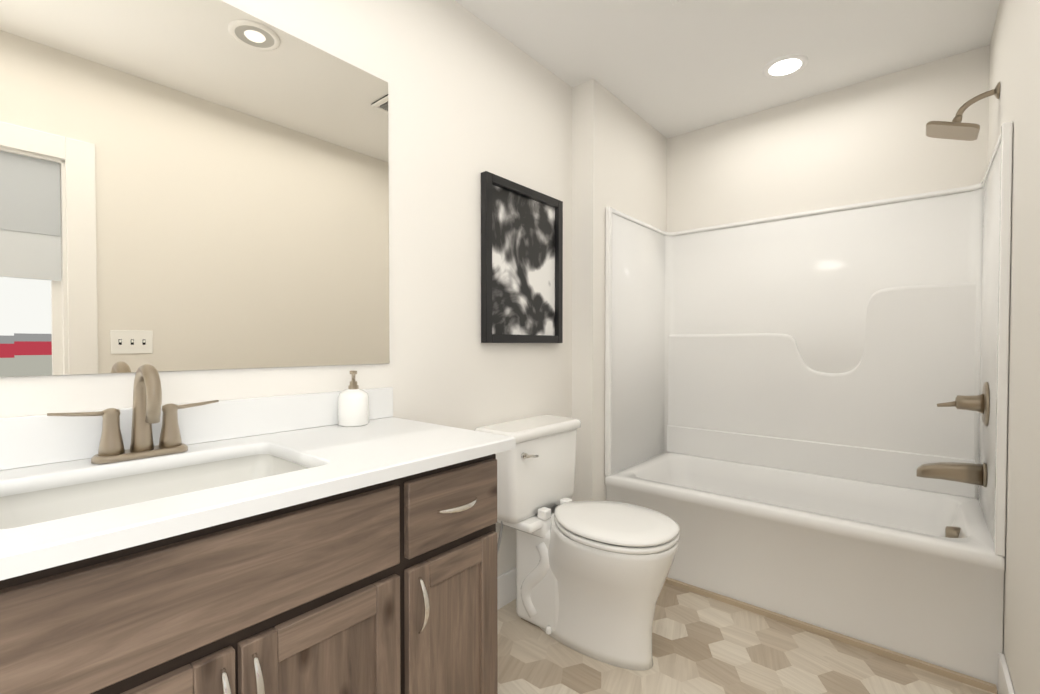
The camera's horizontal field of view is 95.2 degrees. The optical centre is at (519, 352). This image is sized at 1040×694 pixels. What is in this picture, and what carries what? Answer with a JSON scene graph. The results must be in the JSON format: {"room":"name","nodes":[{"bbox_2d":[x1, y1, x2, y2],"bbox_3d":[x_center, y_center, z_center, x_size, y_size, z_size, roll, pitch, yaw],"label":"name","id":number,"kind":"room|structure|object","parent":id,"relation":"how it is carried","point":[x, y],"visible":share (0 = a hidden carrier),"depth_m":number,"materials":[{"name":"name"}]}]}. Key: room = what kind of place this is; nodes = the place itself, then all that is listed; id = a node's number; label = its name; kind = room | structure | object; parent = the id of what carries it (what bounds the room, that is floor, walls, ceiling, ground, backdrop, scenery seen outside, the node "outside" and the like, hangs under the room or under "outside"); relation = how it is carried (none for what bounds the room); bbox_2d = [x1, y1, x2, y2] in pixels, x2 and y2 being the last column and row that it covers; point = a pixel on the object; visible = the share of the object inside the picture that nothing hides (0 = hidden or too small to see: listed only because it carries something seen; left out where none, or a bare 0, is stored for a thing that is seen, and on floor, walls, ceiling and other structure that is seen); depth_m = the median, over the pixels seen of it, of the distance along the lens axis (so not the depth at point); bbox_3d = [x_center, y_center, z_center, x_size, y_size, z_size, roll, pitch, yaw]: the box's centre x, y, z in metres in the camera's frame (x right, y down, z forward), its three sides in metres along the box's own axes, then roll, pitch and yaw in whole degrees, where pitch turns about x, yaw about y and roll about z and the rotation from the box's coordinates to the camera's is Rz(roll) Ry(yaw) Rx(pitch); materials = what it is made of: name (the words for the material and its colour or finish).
{"room":"bathroom","nodes":[
{"label":"bathroom","id":0,"kind":"room"},
{"bbox_2d":[0,0,571,576],"bbox_3d":[-0.609,-0.117,1.481,0.100,2.440,4.580,1,1,40],"label":"wall","id":1,"kind":"structure","parent":0,"point":[470,96],"depth_m":1.76,"materials":[{"name":"white paint"}]},
{"bbox_2d":[0,0,388,376],"bbox_3d":[-0.894,-0.423,1.053,0.006,0.935,1.405,1,1,40],"label":"mirror","id":2,"kind":"object","parent":1,"relation":"attached to","point":[194,185],"visible":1,"depth_m":1.15,"materials":[{"name":"clear glass"}]},
{"bbox_2d":[497,567,515,609],"bbox_3d":[-0.082,1.026,2.037,0.013,0.135,1.100,1,1,40],"label":"baseboard","id":3,"kind":"structure","parent":1,"relation":"attached to","point":[506,588],"depth_m":2.05,"materials":[{"name":"white"}]},
{"bbox_2d":[481,171,562,342],"bbox_3d":[0.025,-0.389,2.123,0.032,0.690,0.535,1,1,40],"label":"picture frame","id":4,"kind":"object","parent":1,"relation":"attached to","point":[521,263],"visible":1,"depth_m":2.10,"materials":[{"name":"black wood"}]},
{"bbox_2d":[572,79,666,501],"bbox_3d":[0.602,-0.139,2.743,0.125,2.440,0.890,1,1,40],"label":"wall","id":5,"kind":"structure","parent":0,"point":[619,155],"depth_m":2.42,"materials":[{"name":"white paint"}]},
{"bbox_2d":[455,0,999,137],"bbox_3d":[0.037,-1.378,0.915,1.790,0.100,4.580,1,1,40],"label":"ceiling","id":6,"kind":"structure","parent":0,"point":[666,68],"depth_m":2.06,"materials":[{"name":"white paint"}]},
{"bbox_2d":[669,0,683,4],"bbox_3d":[0.604,-1.330,1.596,0.310,0.018,0.310,1,1,40],"label":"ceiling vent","id":7,"kind":"object","parent":6,"relation":"in","point":[674,2],"visible":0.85,"depth_m":1.79,"materials":[{"name":"white"}]},
{"bbox_2d":[762,54,807,78],"bbox_3d":[1.248,-1.345,2.236,0.190,0.010,0.190,1,1,40],"label":"recessed light","id":8,"kind":"object","parent":6,"relation":"in","point":[785,66],"visible":1,"depth_m":2.23,"materials":[{"name":"white"}]},
{"bbox_2d":[497,583,997,693],"bbox_3d":[0.037,1.112,0.958,1.790,0.001,4.580,1,1,40],"label":"floor","id":9,"kind":"structure","parent":0,"point":[701,644],"depth_m":1.68,"materials":[{"name":"beige tile"}]},
{"bbox_2d":[0,364,515,693],"bbox_3d":[-0.653,0.569,0.923,0.561,1.087,1.330,1,1,40],"label":"bathroom vanity","id":10,"kind":"object","parent":9,"relation":"on","point":[340,542],"visible":1,"depth_m":0.92,"materials":[{"name":"brown wood"}]},
{"bbox_2d":[0,387,515,580],"bbox_3d":[-0.653,0.263,0.917,0.561,0.271,1.330,1,1,40],"label":"countertop","id":11,"kind":"structure","parent":10,"relation":"on","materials":[{"name":"white stone"}]},
{"bbox_2d":[47,364,218,463],"bbox_3d":[-0.789,0.124,1.003,0.146,0.201,0.293,1,1,40],"label":"faucet","id":12,"kind":"object","parent":11,"relation":"on","point":[147,391],"depth_m":1.01,"materials":[{"name":"brown metal"}]},
{"bbox_2d":[338,370,368,426],"bbox_3d":[-0.504,0.136,1.436,0.090,0.164,0.090,1,1,40],"label":"soap dispenser","id":13,"kind":"object","parent":11,"relation":"on","point":[353,402],"depth_m":1.40,"materials":[{"name":"white ceramic"}]},
{"bbox_2d":[474,415,679,670],"bbox_3d":[0.228,0.697,1.824,0.736,0.799,0.524,1,1,40],"label":"toilet","id":14,"kind":"object","parent":9,"relation":"on","point":[591,576],"visible":0.85,"depth_m":1.76,"materials":[{"name":"white ceramic"}]},
{"bbox_2d":[605,82,1012,693],"bbox_3d":[1.244,0.031,2.273,1.462,2.115,0.782,1,1,40],"label":"bathtub","id":15,"kind":"object","parent":9,"relation":"on","point":[806,419],"visible":0.98,"depth_m":2.27,"materials":[{"name":"white plastic"}]},
{"bbox_2d":[667,45,989,231],"bbox_3d":[1.481,-0.138,2.649,1.590,2.440,0.100,1,1,40],"label":"wall","id":16,"kind":"structure","parent":0,"point":[865,141],"depth_m":2.44,"materials":[{"name":"white paint"}]},
{"bbox_2d":[988,0,1039,693],"bbox_3d":[0.683,-0.099,0.392,0.100,2.440,4.580,1,1,40],"label":"wall","id":17,"kind":"structure","parent":0,"point":[1014,65],"depth_m":1.32,"materials":[{"name":"white paint"}]},
{"bbox_2d":[998,653,1014,693],"bbox_3d":[0.390,1.058,0.152,0.014,0.135,3.603,1,1,40],"label":"baseboard","id":18,"kind":"structure","parent":17,"relation":"attached to","point":[1005,686],"depth_m":1.45,"materials":[{"name":"white"}]}
]}

